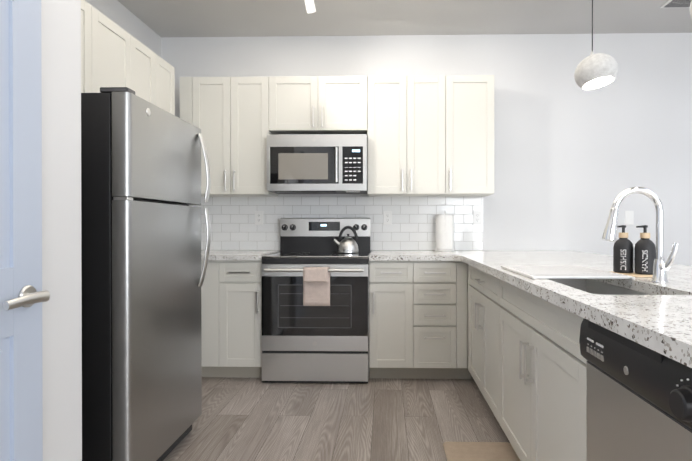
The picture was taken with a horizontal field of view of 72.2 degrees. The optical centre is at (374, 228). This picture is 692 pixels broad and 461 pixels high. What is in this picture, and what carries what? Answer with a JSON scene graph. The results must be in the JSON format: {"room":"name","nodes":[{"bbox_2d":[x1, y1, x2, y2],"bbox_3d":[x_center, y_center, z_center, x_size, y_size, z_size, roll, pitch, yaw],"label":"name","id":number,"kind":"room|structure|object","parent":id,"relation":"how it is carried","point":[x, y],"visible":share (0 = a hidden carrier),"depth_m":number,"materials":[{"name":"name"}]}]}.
{"room":"kitchen","nodes":[
{"label":"kitchen","id":0,"kind":"room"},
{"bbox_2d":[41,0,81,460],"bbox_3d":[-2.847,-0.239,-1.164,3.500,2.730,5.740,0,0,1],"label":"wall","id":1,"kind":"structure","parent":0,"point":[61,230],"depth_m":1.57,"materials":[{"name":"paint"}]},
{"bbox_2d":[0,0,49,460],"bbox_3d":[-0.984,0.090,0.988,0.119,2.030,0.812,0,0,1],"label":"door","id":2,"kind":"structure","parent":1,"relation":"in","point":[23,296],"depth_m":1.31,"materials":[{"name":"paint"}]},
{"bbox_2d":[85,0,160,56],"bbox_3d":[-1.923,-0.257,2.867,0.150,2.730,2.360,0,0,1],"label":"wall","id":3,"kind":"structure","parent":0,"point":[118,13],"depth_m":3.54,"materials":[{"name":"paint"}]},
{"bbox_2d":[81,0,104,92],"bbox_3d":[-1.679,-0.894,2.315,0.356,0.570,0.502,0,0,1],"label":"upper cabinet","id":4,"kind":"object","parent":3,"relation":"attached to","point":[91,82],"depth_m":2.49,"materials":[{"name":"paint"}]},
{"bbox_2d":[101,13,132,89],"bbox_3d":[-1.671,-0.896,2.671,0.356,0.570,0.444,0,0,1],"label":"upper cabinet","id":5,"kind":"object","parent":3,"relation":"attached to","point":[113,54],"depth_m":2.74,"materials":[{"name":"paint"}]},
{"bbox_2d":[133,37,174,114],"bbox_3d":[-1.660,-0.723,3.167,0.356,0.920,0.664,0,0,1],"label":"upper cabinet","id":6,"kind":"object","parent":3,"relation":"attached to","point":[153,77],"depth_m":3.17,"materials":[{"name":"paint"}]},
{"bbox_2d":[163,371,509,460],"bbox_3d":[0.480,1.171,0.025,10.100,0.100,8.250,0,0,1],"label":"floor","id":7,"kind":"structure","parent":0,"point":[258,419],"depth_m":2.71,"materials":[{"name":"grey wood"}]},
{"bbox_2d":[81,87,210,460],"bbox_3d":[-1.303,0.278,2.220,0.838,1.666,0.740,0,0,1],"label":"refrigerator","id":8,"kind":"object","parent":7,"relation":"on","point":[143,277],"visible":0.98,"depth_m":1.92,"materials":[{"name":"grey metal"}]},
{"bbox_2d":[201,260,261,377],"bbox_3d":[-1.315,0.668,3.708,1.024,0.874,0.654,0,0,1],"label":"base cabinet","id":9,"kind":"object","parent":7,"relation":"on","point":[231,312],"visible":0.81,"depth_m":3.41,"materials":[{"name":"paint"}]},
{"bbox_2d":[201,250,279,259],"bbox_3d":[-1.315,0.210,3.712,1.022,0.040,0.642,0,0,1],"label":"countertop","id":10,"kind":"structure","parent":9,"relation":"on","point":[213,254],"depth_m":3.43,"materials":[{"name":"white stone"}]},
{"bbox_2d":[261,218,370,382],"bbox_3d":[-0.420,0.510,3.640,0.761,1.190,0.714,0,0,1],"label":"range","id":11,"kind":"object","parent":7,"relation":"on","point":[301,343],"visible":0.9,"depth_m":3.35,"materials":[{"name":"silver metal"}]},
{"bbox_2d":[303,267,329,305],"bbox_3d":[-0.408,0.409,3.295,0.190,0.274,0.050,0,0,1],"label":"tea towel","id":12,"kind":"object","parent":11,"relation":"hanging from","point":[316,286],"visible":0.98,"depth_m":3.31,"materials":[{"name":"beige fabric"}]},
{"bbox_2d":[332,226,358,252],"bbox_3d":[-0.237,0.088,3.776,0.216,0.215,0.168,0,0,1],"label":"kettle","id":13,"kind":"object","parent":11,"relation":"on","point":[347,244],"visible":0.98,"depth_m":3.73,"materials":[{"name":"silver metal"}]},
{"bbox_2d":[369,261,416,378],"bbox_3d":[0.123,0.668,3.694,0.315,0.874,0.618,0,0,1],"label":"base cabinet","id":14,"kind":"object","parent":7,"relation":"on","point":[392,284],"depth_m":3.39,"materials":[{"name":"paint"}]},
{"bbox_2d":[417,261,468,378],"bbox_3d":[0.444,0.668,3.687,0.443,0.874,0.618,0,0,1],"label":"base cabinet","id":15,"kind":"object","parent":7,"relation":"on","point":[418,319],"depth_m":3.38,"materials":[{"name":"paint"}]},
{"bbox_2d":[369,250,456,260],"bbox_3d":[0.285,0.211,3.654,0.636,0.040,0.687,0,0,1],"label":"countertop","id":16,"kind":"structure","parent":15,"relation":"on","point":[375,255],"depth_m":3.36,"materials":[{"name":"white stone"}]},
{"bbox_2d":[435,211,453,251],"bbox_3d":[0.571,0.023,3.868,0.160,0.330,0.160,0,0,1],"label":"paper towel holder","id":17,"kind":"object","parent":16,"relation":"on","point":[444,232],"visible":1,"depth_m":3.80,"materials":[{"name":"white paper"}]},
{"bbox_2d":[443,442,519,460],"bbox_3d":[0.506,1.109,1.494,0.357,0.009,1.890,0,0,1],"label":"mat","id":18,"kind":"object","parent":7,"relation":"on","point":[479,451],"visible":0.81,"depth_m":2.33,"materials":[{"name":"beige fabric"}]},
{"bbox_2d":[468,265,579,423],"bbox_3d":[0.945,0.672,2.851,0.596,0.874,0.984,0,0,1],"label":"base cabinet","id":19,"kind":"object","parent":7,"relation":"on","point":[490,298],"depth_m":2.64,"materials":[{"name":"paint"}]},
{"bbox_2d":[457,250,691,367],"bbox_3d":[1.102,0.323,2.331,1.057,0.255,3.297,0,0,1],"label":"countertop","id":20,"kind":"structure","parent":19,"relation":"on","point":[649,314],"depth_m":1.47,"materials":[{"name":"white stone"}]},
{"bbox_2d":[501,266,634,278],"bbox_3d":[0.810,0.190,2.074,0.390,0.012,0.510,0,0,1],"label":"cutting board","id":21,"kind":"object","parent":20,"relation":"on","point":[557,272],"visible":1,"depth_m":1.97,"materials":[{"name":"white plastic"}]},
{"bbox_2d":[548,279,649,294],"bbox_3d":[0.830,0.346,1.829,0.336,0.214,0.836,0,0,1],"label":"sink","id":22,"kind":"object","parent":20,"relation":"in","point":[594,286],"depth_m":2.06,"materials":[{"name":"silver metal"}]},
{"bbox_2d":[609,271,652,276],"bbox_3d":[1.091,0.193,1.975,0.155,0.008,0.165,0,0,1],"label":"soap tray","id":23,"kind":"object","parent":20,"relation":"on","point":[633,274],"visible":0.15,"depth_m":1.93,"materials":[{"name":"beige wood"}]},
{"bbox_2d":[613,225,633,272],"bbox_3d":[1.056,0.087,2.011,0.077,0.200,0.077,0,0,1],"label":"soap bottle","id":24,"kind":"object","parent":23,"relation":"on","point":[623,254],"visible":0.98,"depth_m":1.98,"materials":[{"name":"grey plastic"}]},
{"bbox_2d":[634,225,655,274],"bbox_3d":[1.111,0.088,1.945,0.077,0.200,0.077,0,0,1],"label":"soap bottle","id":25,"kind":"object","parent":23,"relation":"on","point":[644,252],"visible":0.92,"depth_m":1.92,"materials":[{"name":"grey plastic"}]},
{"bbox_2d":[602,187,677,282],"bbox_3d":[0.952,0.023,1.712,0.236,0.349,0.099,0,0,1],"label":"faucet","id":26,"kind":"object","parent":20,"relation":"on","point":[661,266],"visible":1,"depth_m":1.72,"materials":[{"name":"silver metal"}]},
{"bbox_2d":[500,317,587,460],"bbox_3d":[0.925,0.785,1.923,0.596,0.655,1.109,0,0,1],"label":"base cabinet","id":27,"kind":"object","parent":7,"relation":"on","point":[527,364],"depth_m":1.76,"materials":[{"name":"paint"}]},
{"bbox_2d":[579,319,691,460],"bbox_3d":[0.875,0.681,1.062,0.630,0.870,0.608,0,0,1],"label":"dishwasher","id":28,"kind":"object","parent":7,"relation":"on","point":[639,403],"visible":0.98,"depth_m":1.10,"materials":[{"name":"grey metal"}]},
{"bbox_2d":[117,0,691,36],"bbox_3d":[0.480,-1.659,0.012,10.100,0.100,8.250,0,0,1],"label":"ceiling","id":29,"kind":"structure","parent":0,"point":[213,18],"depth_m":3.65,"materials":[{"name":"paint"}]},
{"bbox_2d":[305,0,315,12],"bbox_3d":[-0.440,-1.541,3.214,0.090,0.164,0.101,0,0,1],"label":"ceiling spotlight","id":30,"kind":"object","parent":29,"relation":"attached to","point":[310,6],"visible":1,"depth_m":3.19,"materials":[{"name":"white plastic"}]},
{"bbox_2d":[574,0,617,89],"bbox_3d":[1.081,-1.155,2.313,0.195,0.927,0.196,0,0,1],"label":"pendant light","id":31,"kind":"object","parent":29,"relation":"hanging from","point":[594,71],"visible":1,"depth_m":2.25,"materials":[{"name":"concrete"}]},
{"bbox_2d":[660,0,690,7],"bbox_3d":[2.274,-1.620,3.379,0.360,0.007,0.200,0,0,1],"label":"ceiling vent","id":32,"kind":"object","parent":29,"relation":"in","point":[677,4],"visible":0.92,"depth_m":3.42,"materials":[{"name":"white plastic"}]},
{"bbox_2d":[689,0,691,17],"bbox_3d":[1.165,-1.152,1.575,0.195,0.927,0.196,0,0,1],"label":"pendant light","id":33,"kind":"object","parent":29,"relation":"hanging from","point":[690,9],"visible":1,"depth_m":1.61,"materials":[{"name":"concrete"}]},
{"bbox_2d":[161,33,691,265],"bbox_3d":[0.569,-0.262,4.067,10.100,2.730,0.150,0,0,1],"label":"wall","id":34,"kind":"structure","parent":0,"point":[572,159],"depth_m":3.97,"materials":[{"name":"paint"}]},
{"bbox_2d":[189,196,482,249],"bbox_3d":[-0.456,-0.041,4.011,2.732,0.456,0.008,0,0,1],"label":"tile backsplash","id":35,"kind":"structure","parent":34,"relation":"attached to","point":[235,227],"depth_m":4.00,"materials":[{"name":"white tile"}]},
{"bbox_2d":[255,211,262,224],"bbox_3d":[-0.983,-0.087,4.015,0.072,0.116,0.008,0,0,1],"label":"electrical outlet","id":36,"kind":"object","parent":35,"relation":"attached to","point":[258,217],"visible":1,"depth_m":4.01,"materials":[{"name":"white plastic"}]},
{"bbox_2d":[383,211,391,224],"bbox_3d":[0.107,-0.086,3.991,0.072,0.116,0.008,0,0,1],"label":"electrical outlet","id":37,"kind":"object","parent":35,"relation":"attached to","point":[387,217],"visible":1,"depth_m":3.99,"materials":[{"name":"white plastic"}]},
{"bbox_2d":[473,211,481,224],"bbox_3d":[0.862,-0.086,3.975,0.072,0.116,0.008,0,0,1],"label":"electrical outlet","id":38,"kind":"object","parent":35,"relation":"attached to","point":[477,217],"visible":1,"depth_m":3.97,"materials":[{"name":"white plastic"}]},
{"bbox_2d":[180,75,493,196],"bbox_3d":[-0.299,-0.726,3.827,2.455,0.920,0.359,0,0,1],"label":"upper cabinet","id":39,"kind":"object","parent":34,"relation":"attached to","point":[430,135],"visible":0.98,"depth_m":3.68,"materials":[{"name":"paint"}]},
{"bbox_2d":[267,134,366,193],"bbox_3d":[-0.441,-0.499,3.789,0.765,0.434,0.441,0,0,1],"label":"microwave","id":40,"kind":"object","parent":39,"relation":"attached to","point":[316,163],"visible":0.98,"depth_m":3.61,"materials":[{"name":"grey metal"}]},
{"bbox_2d":[625,211,633,224],"bbox_3d":[2.127,-0.086,3.953,0.072,0.116,0.011,0,0,1],"label":"outlet","id":41,"kind":"object","parent":34,"relation":"attached to","point":[629,217],"visible":1,"depth_m":3.95,"materials":[{"name":"white plastic"}]}
]}

